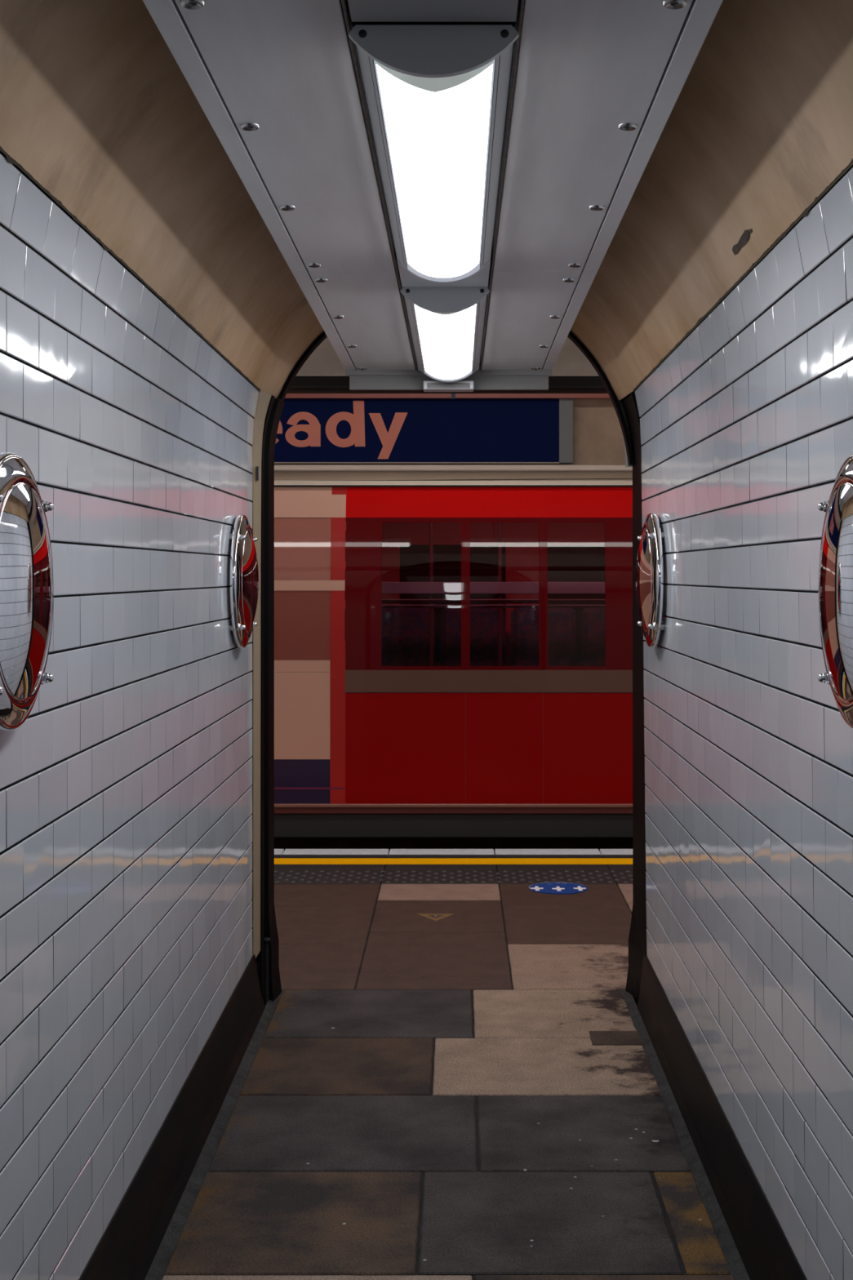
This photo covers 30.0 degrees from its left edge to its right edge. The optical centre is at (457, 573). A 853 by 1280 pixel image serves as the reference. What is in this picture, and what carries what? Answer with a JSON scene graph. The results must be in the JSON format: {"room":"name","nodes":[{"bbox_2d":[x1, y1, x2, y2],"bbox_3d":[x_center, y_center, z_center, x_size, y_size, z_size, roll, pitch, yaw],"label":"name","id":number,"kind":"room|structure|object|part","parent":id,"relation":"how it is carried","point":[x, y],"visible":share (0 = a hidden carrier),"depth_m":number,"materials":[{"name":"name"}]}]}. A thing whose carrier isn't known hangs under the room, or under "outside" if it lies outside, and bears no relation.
{"room":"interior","nodes":[
{"label":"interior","id":0,"kind":"room"},
{"bbox_2d":[0,153,258,1279],"bbox_3d":[-0.729,0.465,1.696,0.029,2.252,8.092,0,0,0],"label":"wall","id":1,"kind":"structure","parent":0,"point":[126,788],"depth_m":3.39,"materials":[{"name":"tile"}]},
{"bbox_2d":[0,452,53,730],"bbox_3d":[-0.710,0.029,2.556,0.083,0.444,0.444,0,0,0],"label":"convex mirror","id":2,"kind":"object","parent":1,"relation":"attached to","point":[26,565],"visible":1,"depth_m":2.50,"materials":[{"name":"silver metal"}]},
{"bbox_2d":[78,951,265,1279],"bbox_3d":[-0.719,1.488,1.725,0.058,0.226,8.150,0,0,0],"label":"baseboard","id":3,"kind":"structure","parent":1,"relation":"attached to","point":[127,1248],"depth_m":4.08,"materials":[{"name":"black paint"}]},
{"bbox_2d":[229,514,258,648],"bbox_3d":[-0.710,0.025,5.315,0.083,0.444,0.444,0,0,0],"label":"convex mirror","id":4,"kind":"object","parent":1,"relation":"attached to","point":[244,571],"visible":1,"depth_m":5.18,"materials":[{"name":"silver metal"}]},
{"bbox_2d":[257,466,258,480],"bbox_3d":[-0.723,-0.364,5.777,0.003,0.052,0.015,0,0,0],"label":"label plate","id":5,"kind":"object","parent":1,"relation":"attached to","point":[257,466],"visible":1,"depth_m":5.77,"materials":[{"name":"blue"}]},
{"bbox_2d":[252,391,271,957],"bbox_3d":[-0.714,0.369,5.775,0.038,2.065,0.082,0,0,32],"label":"trim","id":6,"kind":"structure","parent":1,"relation":"attached to","point":[264,398],"depth_m":5.79,"materials":[{"name":"beige"}]},
{"bbox_2d":[258,395,284,1004],"bbox_3d":[-0.693,0.471,5.935,0.075,2.240,0.270,0,0,0],"label":"trim","id":7,"kind":"structure","parent":1,"relation":"attached to","point":[268,929],"depth_m":5.90,"materials":[{"name":"black metal"}]},
{"bbox_2d":[0,146,852,391],"bbox_3d":[-0.038,-0.658,1.696,1.347,0.013,8.092,0,0,0],"label":"trim","id":8,"kind":"structure","parent":1,"relation":"attached to","point":[10,159],"depth_m":3.25,"materials":[{"name":"brown"}]},
{"bbox_2d":[0,0,852,400],"bbox_3d":[-0.038,-0.889,1.825,1.357,0.477,8.350,0,0,0],"label":"ceiling","id":9,"kind":"structure","parent":0,"point":[96,106],"depth_m":3.16,"materials":[{"name":"paint"}]},
{"bbox_2d":[732,229,751,254],"bbox_3d":[0.610,-0.714,3.420,0.009,0.020,0.223,0,0,0],"label":"bare patch","id":10,"kind":"object","parent":9,"relation":"attached to","point":[744,237],"visible":1,"depth_m":3.42,"materials":[{"name":"grey concrete"}]},
{"bbox_2d":[0,151,852,853],"bbox_3d":[0.000,0.091,9.185,15.000,5.000,6.130,0,0,0],"label":"wall","id":11,"kind":"structure","parent":0,"point":[597,437],"depth_m":12.25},
{"bbox_2d":[274,393,573,463],"bbox_3d":[-1.158,-1.121,12.150,4.082,0.562,0.140,0,0,0],"label":"advertising poster","id":12,"kind":"object","parent":11,"relation":"attached to","point":[310,431],"depth_m":12.14,"materials":[{"name":"blue paper"}]},
{"bbox_3d":[-1.520,-1.367,12.105,2.949,0.071,0.050,0,0,0],"label":"border strip","id":13,"kind":"part","parent":12,"relation":"part of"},
{"bbox_2d":[451,393,455,399],"bbox_3d":[-0.031,-1.365,12.109,0.028,0.076,0.038,0,0,0],"label":"joint","id":14,"kind":"object","parent":12,"relation":"attached to","point":[453,395],"visible":0.64,"depth_m":12.09,"materials":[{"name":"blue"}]},
{"bbox_3d":[0.828,-1.097,12.175,0.110,0.509,0.090,0,0,0],"label":"frame","id":15,"kind":"part","parent":12,"relation":"part of","materials":[{"name":"grey metal"}]},
{"bbox_2d":[286,376,608,393],"bbox_3d":[0.000,-0.783,6.608,5.200,0.059,0.124,0,0,0],"label":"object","id":16,"kind":"object","parent":11,"relation":"attached to","point":[300,384],"visible":0.17,"depth_m":6.55,"materials":[{"name":"black plastic"}]},
{"bbox_2d":[271,330,633,466],"bbox_3d":[-0.024,-0.750,6.025,1.374,0.683,0.070,0,0,0],"label":"trim","id":17,"kind":"structure","parent":11,"relation":"attached to","point":[322,336],"depth_m":5.99,"materials":[{"name":"black metal"}]},
{"bbox_2d":[274,848,632,884],"bbox_3d":[-0.032,2.088,8.697,15.263,1.006,1.035,0,0,0],"label":"platform edge","id":18,"kind":"object","parent":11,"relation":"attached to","point":[380,874],"depth_m":8.59,"materials":[{"name":"grey concrete"}]},
{"bbox_2d":[274,857,632,864],"bbox_3d":[0.000,1.591,8.815,15.200,0.002,0.180,0,0,0],"label":"yellow line","id":19,"kind":"object","parent":18,"relation":"on","point":[277,860],"visible":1,"depth_m":8.81,"materials":[{"name":"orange paint"}]},
{"bbox_2d":[274,464,632,471],"bbox_3d":[0.000,-0.799,12.125,15.000,0.054,0.250,0,0,0],"label":"trim","id":20,"kind":"structure","parent":11,"relation":"attached to","point":[277,468],"depth_m":12.00,"materials":[{"name":"beige"}]},
{"bbox_2d":[455,393,610,399],"bbox_3d":[0.911,-1.367,12.105,1.855,0.071,0.050,0,0,0],"label":"border strip","id":21,"kind":"object","parent":11,"relation":"attached to","point":[458,396],"visible":0.3,"depth_m":12.08,"materials":[{"name":"red"}]},
{"bbox_2d":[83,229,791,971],"bbox_3d":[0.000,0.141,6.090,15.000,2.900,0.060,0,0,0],"label":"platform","id":22,"kind":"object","parent":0,"point":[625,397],"visible":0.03,"depth_m":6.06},
{"bbox_2d":[144,884,750,1279],"bbox_3d":[-0.032,1.589,2.896,15.263,0.028,10.587,0,0,0],"label":"floor","id":23,"kind":"structure","parent":0,"point":[442,1117],"depth_m":4.71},
{"bbox_2d":[263,937,270,1003],"bbox_3d":[-0.705,1.462,5.875,0.032,0.237,0.032,0,0,0],"label":"pipe","id":24,"kind":"object","parent":23,"relation":"on","point":[266,940],"visible":0.96,"depth_m":5.87,"materials":[{"name":"black metal"}]},
{"bbox_2d":[417,913,454,920],"bbox_3d":[-0.101,1.589,7.374,0.178,0.001,0.154,0,0,0],"label":"triangle marking","id":25,"kind":"object","parent":23,"relation":"on","point":[435,917],"visible":1,"depth_m":7.41,"materials":[{"name":"brown"}]},
{"bbox_2d":[528,881,587,894],"bbox_3d":[0.509,1.588,8.055,0.298,0.005,0.298,0,0,0],"label":"floor sticker","id":26,"kind":"object","parent":23,"relation":"on","point":[551,887],"visible":1,"depth_m":8.05,"materials":[{"name":"blue plastic"}]},
{"bbox_2d":[274,471,632,838],"bbox_3d":[0.292,0.866,10.548,14.984,3.150,2.504,0,0,0],"label":"train","id":27,"kind":"object","parent":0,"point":[453,651],"visible":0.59,"depth_m":9.32,"materials":[{"name":"painted metal"},{"name":"glass"}]},
{"bbox_3d":[-3.930,0.540,9.335,6.541,0.068,0.030,0,0,0],"label":"waist rail","id":28,"kind":"part","parent":27,"relation":"part of","materials":[{"name":"beige"}]},
{"bbox_3d":[-3.930,1.216,9.336,6.541,0.258,0.027,0,0,0],"label":"skirt panel","id":29,"kind":"part","parent":27,"relation":"part of","materials":[{"name":"purple"}]},
{"bbox_3d":[-3.930,0.830,9.335,6.541,0.510,0.030,0,0,0],"label":"panel","id":30,"kind":"part","parent":27,"relation":"part of","materials":[{"name":"beige"}]},
{"bbox_3d":[-3.930,0.302,9.342,6.541,0.404,0.038,0,0,0],"label":"window panel","id":31,"kind":"part","parent":27,"relation":"part of","materials":[{"name":"red"}]},
{"bbox_3d":[-3.930,-0.147,9.386,6.541,0.367,0.091,0,0,0],"label":"panel","id":32,"kind":"part","parent":27,"relation":"part of","materials":[{"name":"red"}]},
{"bbox_3d":[-3.930,0.069,9.349,6.541,0.061,0.036,0,0,0],"label":"handrail panel","id":33,"kind":"part","parent":27,"relation":"part of","materials":[{"name":"beige"}]},
{"bbox_3d":[-0.390,0.686,11.105,0.460,0.910,0.510,0,0,0],"label":"seat","id":34,"kind":"part","parent":27,"relation":"part of","materials":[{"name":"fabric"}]},
{"bbox_3d":[0.000,1.354,9.328,14.400,0.018,0.064,0,0,0],"label":"sill rail","id":35,"kind":"part","parent":27,"relation":"part of","materials":[{"name":"brown metal"}]},
{"bbox_3d":[0.110,0.686,11.105,0.460,0.910,0.510,0,0,0],"label":"seat","id":36,"kind":"part","parent":27,"relation":"part of","materials":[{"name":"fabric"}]},
{"bbox_3d":[3.270,1.022,9.335,7.859,0.647,0.030,0,0,0],"label":"panel","id":37,"kind":"part","parent":27,"relation":"part of","materials":[{"name":"red metal"}]},
{"bbox_3d":[0.610,0.686,11.105,0.460,0.910,0.510,0,0,0],"label":"seat","id":38,"kind":"part","parent":27,"relation":"part of","materials":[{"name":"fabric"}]},
{"bbox_3d":[1.110,0.686,11.105,0.460,0.910,0.510,0,0,0],"label":"seat","id":39,"kind":"part","parent":27,"relation":"part of","materials":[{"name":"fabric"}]},
{"bbox_2d":[340,0,688,365],"bbox_3d":[-0.033,-0.781,1.745,0.745,0.038,8.190,0,0,0],"label":"trim","id":40,"kind":"structure","parent":0,"point":[516,24],"depth_m":2.48,"materials":[{"name":"black metal"}]},
{"bbox_2d":[142,0,306,270],"bbox_3d":[-0.394,-0.780,2.972,0.038,0.060,1.942,0,0,0],"label":"strip","id":41,"kind":"object","parent":40,"relation":"attached to","point":[166,15],"visible":0.92,"depth_m":2.60,"materials":[{"name":"grey metal"}]},
{"bbox_2d":[174,0,395,270],"bbox_3d":[-0.263,-0.752,2.972,0.216,0.016,1.941,0,0,0],"label":"ceiling panel","id":42,"kind":"object","parent":40,"relation":"attached to","point":[284,73],"visible":1,"depth_m":2.60,"materials":[{"name":"silver metal"}]},
{"bbox_2d":[290,267,355,369],"bbox_3d":[-0.394,-0.780,4.905,0.038,0.060,1.922,0,0,0],"label":"strip","id":43,"kind":"object","parent":40,"relation":"attached to","point":[303,277],"visible":0.73,"depth_m":4.63,"materials":[{"name":"grey metal"}]},
{"bbox_2d":[307,269,415,369],"bbox_3d":[-0.263,-0.752,4.905,0.216,0.016,1.921,0,0,0],"label":"ceiling panel","id":44,"kind":"object","parent":40,"relation":"attached to","point":[365,308],"visible":1,"depth_m":4.63,"materials":[{"name":"silver metal"}]},
{"bbox_2d":[345,365,551,390],"bbox_3d":[-0.032,-0.746,5.892,0.760,0.129,0.050,0,0,0],"label":"trim","id":45,"kind":"structure","parent":44,"relation":"attached to","point":[359,380],"depth_m":5.90,"materials":[{"name":"grey metal"}]},
{"bbox_2d":[341,0,417,370],"bbox_3d":[-0.149,-0.752,3.933,0.004,0.011,3.867,0,0,0],"label":"rail","id":46,"kind":"object","parent":40,"relation":"attached to","point":[344,2],"visible":0.97,"depth_m":2.80,"materials":[{"name":"grey metal"}]},
{"bbox_2d":[347,0,518,22],"bbox_3d":[-0.032,-0.754,2.083,0.224,0.008,0.165,0,0,0],"label":"cover plate","id":47,"kind":"object","parent":40,"relation":"attached to","point":[361,11],"visible":1,"depth_m":2.12,"materials":[{"name":"grey metal"}]},
{"bbox_2d":[348,22,519,286],"bbox_3d":[-0.033,-0.721,3.160,0.233,0.078,1.968,0,0,0],"label":"ceiling lamp","id":48,"kind":"object","parent":40,"relation":"attached to","point":[437,95],"visible":1,"depth_m":2.58,"materials":[{"name":"grey plastic"}]},
{"bbox_2d":[373,58,495,281],"bbox_3d":[-0.033,-0.709,3.006,0.171,0.029,1.565,0,0,0],"label":"diffuser","id":49,"kind":"object","parent":48,"relation":"attached to","point":[437,135],"depth_m":2.76,"materials":[{"name":"white plastic"}]},
{"bbox_2d":[400,286,489,391],"bbox_3d":[-0.033,-0.716,5.021,0.233,0.090,1.728,0,0,0],"label":"ceiling lamp","id":50,"kind":"object","parent":40,"relation":"attached to","point":[446,323],"visible":1,"depth_m":4.67,"materials":[{"name":"grey plastic"}]},
{"bbox_2d":[413,303,477,381],"bbox_3d":[-0.033,-0.709,4.976,0.171,0.029,1.545,0,0,0],"label":"diffuser","id":51,"kind":"object","parent":50,"relation":"attached to","point":[446,344],"depth_m":4.88,"materials":[{"name":"white plastic"}]},
{"bbox_2d":[480,0,524,370],"bbox_3d":[0.085,-0.752,3.933,0.004,0.011,3.867,0,0,0],"label":"rail","id":52,"kind":"object","parent":40,"relation":"attached to","point":[522,3],"visible":1,"depth_m":2.78,"materials":[{"name":"grey metal"}]},
{"bbox_2d":[481,270,582,369],"bbox_3d":[0.199,-0.752,4.905,0.220,0.016,1.921,0,0,0],"label":"ceiling panel","id":53,"kind":"object","parent":40,"relation":"attached to","point":[526,308],"visible":0.99,"depth_m":4.61,"materials":[{"name":"silver metal"}]},
{"bbox_2d":[542,267,597,369],"bbox_3d":[0.330,-0.780,4.905,0.036,0.060,1.922,0,0,0],"label":"strip","id":54,"kind":"object","parent":40,"relation":"attached to","point":[586,277],"visible":0.84,"depth_m":4.63,"materials":[{"name":"grey metal"}]},
{"bbox_2d":[493,0,693,270],"bbox_3d":[0.199,-0.752,2.972,0.220,0.016,1.941,0,0,0],"label":"ceiling panel","id":55,"kind":"object","parent":40,"relation":"attached to","point":[588,73],"visible":1,"depth_m":2.60,"materials":[{"name":"silver metal"}]},
{"bbox_2d":[583,0,723,270],"bbox_3d":[0.330,-0.780,2.972,0.036,0.060,1.942,0,0,0],"label":"strip","id":56,"kind":"object","parent":40,"relation":"attached to","point":[701,15],"visible":1,"depth_m":2.60,"materials":[{"name":"grey metal"}]},
{"bbox_2d":[635,167,852,1279],"bbox_3d":[0.664,0.465,1.696,0.051,2.252,8.092,0,0,0],"label":"wall","id":57,"kind":"structure","parent":0,"point":[746,426],"depth_m":3.50,"materials":[{"name":"tile"}]},
{"bbox_2d":[622,393,648,1004],"bbox_3d":[0.662,0.471,5.906,0.076,2.240,0.328,0,0,0],"label":"trim","id":58,"kind":"structure","parent":57,"relation":"attached to","point":[637,932],"depth_m":5.90,"materials":[{"name":"black metal"}]},
{"bbox_2d":[635,512,665,647],"bbox_3d":[0.636,0.021,5.285,0.083,0.444,0.444,0,0,0],"label":"convex mirror","id":59,"kind":"object","parent":57,"relation":"attached to","point":[649,565],"visible":1,"depth_m":5.15,"materials":[{"name":"silver metal"}]},
{"bbox_2d":[636,955,807,1279],"bbox_3d":[0.668,1.488,1.725,0.047,0.226,8.150,0,0,0],"label":"baseboard","id":60,"kind":"structure","parent":57,"relation":"attached to","point":[764,1249],"depth_m":4.07,"materials":[{"name":"black paint"}]},
{"bbox_2d":[817,454,852,728],"bbox_3d":[0.636,0.029,2.560,0.083,0.444,0.444,0,0,0],"label":"convex mirror","id":61,"kind":"object","parent":57,"relation":"attached to","point":[835,582],"visible":1,"depth_m":2.54,"materials":[{"name":"silver metal"}]}
]}

